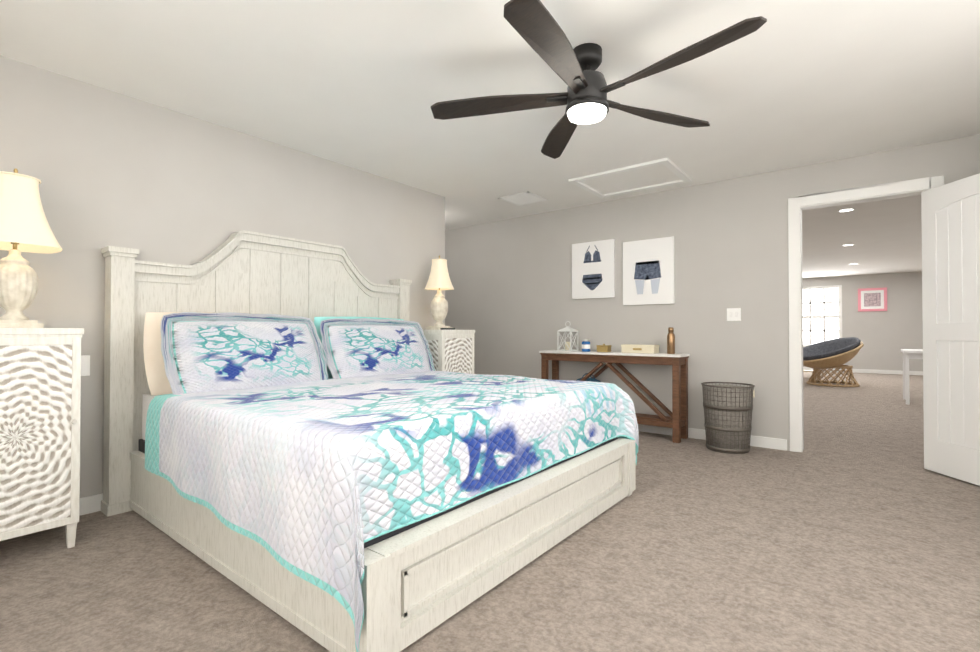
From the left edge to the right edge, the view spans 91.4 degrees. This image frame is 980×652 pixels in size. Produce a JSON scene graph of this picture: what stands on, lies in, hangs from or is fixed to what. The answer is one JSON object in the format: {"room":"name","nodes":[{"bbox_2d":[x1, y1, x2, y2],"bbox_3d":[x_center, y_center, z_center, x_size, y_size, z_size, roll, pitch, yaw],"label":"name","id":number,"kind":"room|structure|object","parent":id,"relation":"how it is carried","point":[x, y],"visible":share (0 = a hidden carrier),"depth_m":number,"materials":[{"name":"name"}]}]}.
{"room":"bedroom","nodes":[
{"label":"bedroom","id":0,"kind":"room"},
{"bbox_2d":[0,55,444,497],"bbox_3d":[-1.833,-0.152,3.354,0.120,2.430,4.250,-1,-1,38],"label":"wall","id":1,"kind":"structure","parent":0,"point":[149,181],"depth_m":2.95,"materials":[{"name":"paint"}]},
{"bbox_2d":[81,355,89,375],"bbox_3d":[-2.284,0.223,2.667,0.016,0.115,0.080,-1,-1,38],"label":"light switch","id":2,"kind":"object","parent":1,"relation":"attached to","point":[85,365],"visible":0.48,"depth_m":2.69,"materials":[{"name":"white plastic"}]},
{"bbox_2d":[79,367,922,515],"bbox_3d":[3.232,1.054,6.672,6.636,0.095,15.931,-1,-1,41],"label":"baseboard","id":3,"kind":"structure","parent":1,"relation":"attached to","point":[90,504],"depth_m":4.26,"materials":[{"name":"white wood"}]},
{"bbox_2d":[0,371,979,651],"bbox_3d":[3.530,1.128,6.371,7.950,0.060,15.890,-1,-1,38],"label":"floor","id":4,"kind":"structure","parent":0,"point":[854,527],"depth_m":2.03,"materials":[{"name":"carpet"}]},
{"bbox_2d":[0,328,83,547],"bbox_3d":[-2.261,0.530,2.239,0.495,1.040,0.460,-1,-1,38],"label":"nightstand","id":5,"kind":"object","parent":4,"relation":"on","point":[40,387],"visible":1,"depth_m":2.17,"materials":[{"name":"white wood"}]},
{"bbox_2d":[0,168,61,327],"bbox_3d":[-2.264,-0.372,2.277,0.328,0.763,0.328,-1,-1,38],"label":"lamp","id":6,"kind":"object","parent":5,"relation":"on","point":[24,226],"visible":1,"depth_m":2.23,"materials":[{"name":"ceramic"}]},
{"bbox_2d":[101,230,638,651],"bbox_3d":[-0.630,0.202,2.905,2.313,1.712,2.252,-1,-1,38],"label":"bed","id":7,"kind":"object","parent":4,"relation":"on","point":[302,436],"visible":1,"depth_m":2.22,"materials":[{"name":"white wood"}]},
{"bbox_2d":[423,330,474,373],"bbox_3d":[-0.459,0.556,4.524,0.495,1.040,0.460,-1,-1,38],"label":"nightstand","id":8,"kind":"object","parent":4,"relation":"on","point":[451,350],"visible":0.4,"depth_m":4.33,"materials":[{"name":"white wood"}]},
{"bbox_2d":[425,255,453,329],"bbox_3d":[-0.481,-0.319,4.538,0.240,0.708,0.240,-1,-1,38],"label":"lamp","id":9,"kind":"object","parent":8,"relation":"on","point":[439,280],"visible":1,"depth_m":4.48,"materials":[{"name":"ceramic"}]},
{"bbox_2d":[539,350,689,442],"bbox_3d":[1.233,0.676,4.939,1.520,0.810,0.300,-1,-1,38],"label":"console table","id":10,"kind":"object","parent":4,"relation":"on","point":[677,421],"visible":0.69,"depth_m":4.61,"materials":[{"name":"brown wood"}]},
{"bbox_2d":[557,321,578,350],"bbox_3d":[0.862,0.110,5.283,0.170,0.328,0.170,-1,-1,38],"label":"lantern","id":11,"kind":"object","parent":10,"relation":"on","point":[567,347],"visible":1,"depth_m":5.26,"materials":[{"name":"white metal"}]},
{"bbox_2d":[582,339,589,351],"bbox_3d":[1.025,0.205,5.102,0.092,0.133,0.092,-1,-1,38],"label":"jar","id":12,"kind":"object","parent":10,"relation":"on","point":[585,345],"visible":0.98,"depth_m":5.07,"materials":[{"name":"blue"}]},
{"bbox_2d":[576,373,600,381],"bbox_3d":[1.048,0.692,5.094,0.414,0.386,0.169,-1,-1,38],"label":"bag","id":13,"kind":"object","parent":10,"relation":"on","point":[591,379],"visible":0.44,"depth_m":5.05,"materials":[{"name":"fabric"}]},
{"bbox_2d":[596,344,611,351],"bbox_3d":[1.189,0.227,4.986,0.128,0.088,0.098,-1,-1,38],"label":"box","id":14,"kind":"object","parent":10,"relation":"on","point":[603,348],"visible":1,"depth_m":4.95,"materials":[{"name":"brown metal"}]},
{"bbox_2d":[621,344,659,353],"bbox_3d":[1.490,0.227,4.746,0.338,0.082,0.152,-1,-1,38],"label":"box","id":15,"kind":"object","parent":10,"relation":"on","point":[638,348],"visible":1,"depth_m":4.68,"materials":[{"name":"beige wood"}]},
{"bbox_2d":[667,327,674,353],"bbox_3d":[1.724,0.139,4.552,0.072,0.253,0.072,-1,-1,38],"label":"bottle","id":16,"kind":"object","parent":10,"relation":"on","point":[670,342],"visible":0.96,"depth_m":4.53,"materials":[{"name":"brown metal"}]},
{"bbox_2d":[701,382,754,453],"bbox_3d":[2.063,0.788,4.150,0.416,0.563,0.416,-1,-1,38],"label":"basket","id":17,"kind":"object","parent":4,"relation":"on","point":[728,416],"visible":1,"depth_m":4.00,"materials":[{"name":"grey metal"}]},
{"bbox_2d":[803,337,863,386],"bbox_3d":[6.486,0.672,9.200,1.123,0.917,1.145,-1,-1,38],"label":"papasan chair","id":18,"kind":"object","parent":4,"relation":"on","point":[837,353],"visible":0.92,"depth_m":8.97,"materials":[{"name":"wicker"}]},
{"bbox_2d":[901,349,922,404],"bbox_3d":[6.358,0.722,6.724,0.840,0.760,0.700,-1,-1,38],"label":"desk","id":19,"kind":"object","parent":4,"relation":"on","point":[908,354],"visible":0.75,"depth_m":6.70,"materials":[{"name":"white wood"}]},
{"bbox_2d":[0,0,979,277],"bbox_3d":[3.530,-1.372,6.400,7.950,0.080,15.890,-1,-1,38],"label":"ceiling","id":20,"kind":"structure","parent":0,"point":[368,84],"depth_m":2.70,"materials":[{"name":"paint"}]},
{"bbox_2d":[498,191,547,205],"bbox_3d":[0.349,-1.342,5.054,0.380,0.011,0.380,-1,-1,38],"label":"ceiling vent","id":21,"kind":"object","parent":20,"relation":"in","point":[523,198],"visible":0.96,"depth_m":5.03,"materials":[{"name":"white metal"}]},
{"bbox_2d":[431,0,766,158],"bbox_3d":[0.486,-1.208,2.350,1.549,0.340,1.545,-1,-1,38],"label":"ceiling fan","id":22,"kind":"object","parent":20,"relation":"hanging from","point":[539,30],"visible":1,"depth_m":2.31,"materials":[{"name":"black"}]},
{"bbox_2d":[568,158,691,197],"bbox_3d":[1.294,-1.345,4.411,0.904,0.023,0.700,-1,-1,38],"label":"ceiling hatch","id":23,"kind":"object","parent":20,"relation":"attached to","point":[663,172],"visible":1,"depth_m":4.38,"materials":[{"name":"white"}]},
{"bbox_2d":[837,208,854,211],"bbox_3d":[4.118,-1.339,5.522,0.168,0.006,0.168,0,-1,29],"label":"recessed light","id":24,"kind":"object","parent":20,"relation":"in","point":[846,210],"depth_m":5.53,"materials":[{"name":"white"}]},
{"bbox_2d":[445,134,979,450],"bbox_3d":[2.097,-0.138,4.567,7.750,2.430,0.120,-1,-1,38],"label":"wall","id":25,"kind":"structure","parent":0,"point":[514,305],"depth_m":4.67,"materials":[{"name":"paint"}]},
{"bbox_2d":[572,239,614,298],"bbox_3d":[1.127,-0.615,5.241,0.500,0.620,0.028,-1,-1,38],"label":"framed picture","id":26,"kind":"object","parent":25,"relation":"attached to","point":[593,269],"visible":0.98,"depth_m":5.22,"materials":[{"name":"white paper"}]},
{"bbox_2d":[623,236,674,304],"bbox_3d":[1.607,-0.550,4.863,0.520,0.660,0.028,-1,-1,38],"label":"framed picture","id":27,"kind":"object","parent":25,"relation":"attached to","point":[648,271],"visible":1,"depth_m":4.84,"materials":[{"name":"white paper"}]},
{"bbox_2d":[727,308,740,320],"bbox_3d":[2.231,-0.105,4.374,0.116,0.116,0.016,-1,-1,38],"label":"light switch","id":28,"kind":"object","parent":25,"relation":"attached to","point":[733,314],"visible":1,"depth_m":4.37,"materials":[{"name":"white plastic"}]},
{"bbox_2d":[788,176,943,451],"bbox_3d":[2.996,-0.018,3.857,0.980,2.174,0.152,-1,-1,38],"label":"door frame","id":29,"kind":"structure","parent":25,"relation":"attached to","point":[799,204],"depth_m":4.06,"materials":[{"name":"white wood"}]},
{"bbox_2d":[921,173,979,485],"bbox_3d":[3.238,0.029,3.163,0.147,2.063,0.826,0,-1,0],"label":"door","id":30,"kind":"structure","parent":25,"relation":"in","point":[950,216],"depth_m":3.32,"materials":[{"name":"white wood"}]},
{"bbox_2d":[803,271,922,370],"bbox_3d":[9.216,-0.053,11.943,4.840,2.430,0.120,-1,-1,38],"label":"wall","id":31,"kind":"structure","parent":0,"point":[890,333],"depth_m":11.58,"materials":[{"name":"paint"}]},
{"bbox_2d":[803,285,841,346],"bbox_3d":[8.505,-0.237,12.416,1.040,1.590,0.020,-1,-1,38],"label":"window","id":32,"kind":"structure","parent":31,"relation":"in","point":[822,313],"depth_m":12.36,"materials":[{"name":"white glass"}]},
{"bbox_2d":[858,287,886,311],"bbox_3d":[9.380,-0.645,11.722,0.560,0.570,0.034,-1,-1,38],"label":"picture","id":33,"kind":"object","parent":31,"relation":"attached to","point":[872,299],"visible":0.95,"depth_m":11.71,"materials":[{"name":"pink"}]}
]}

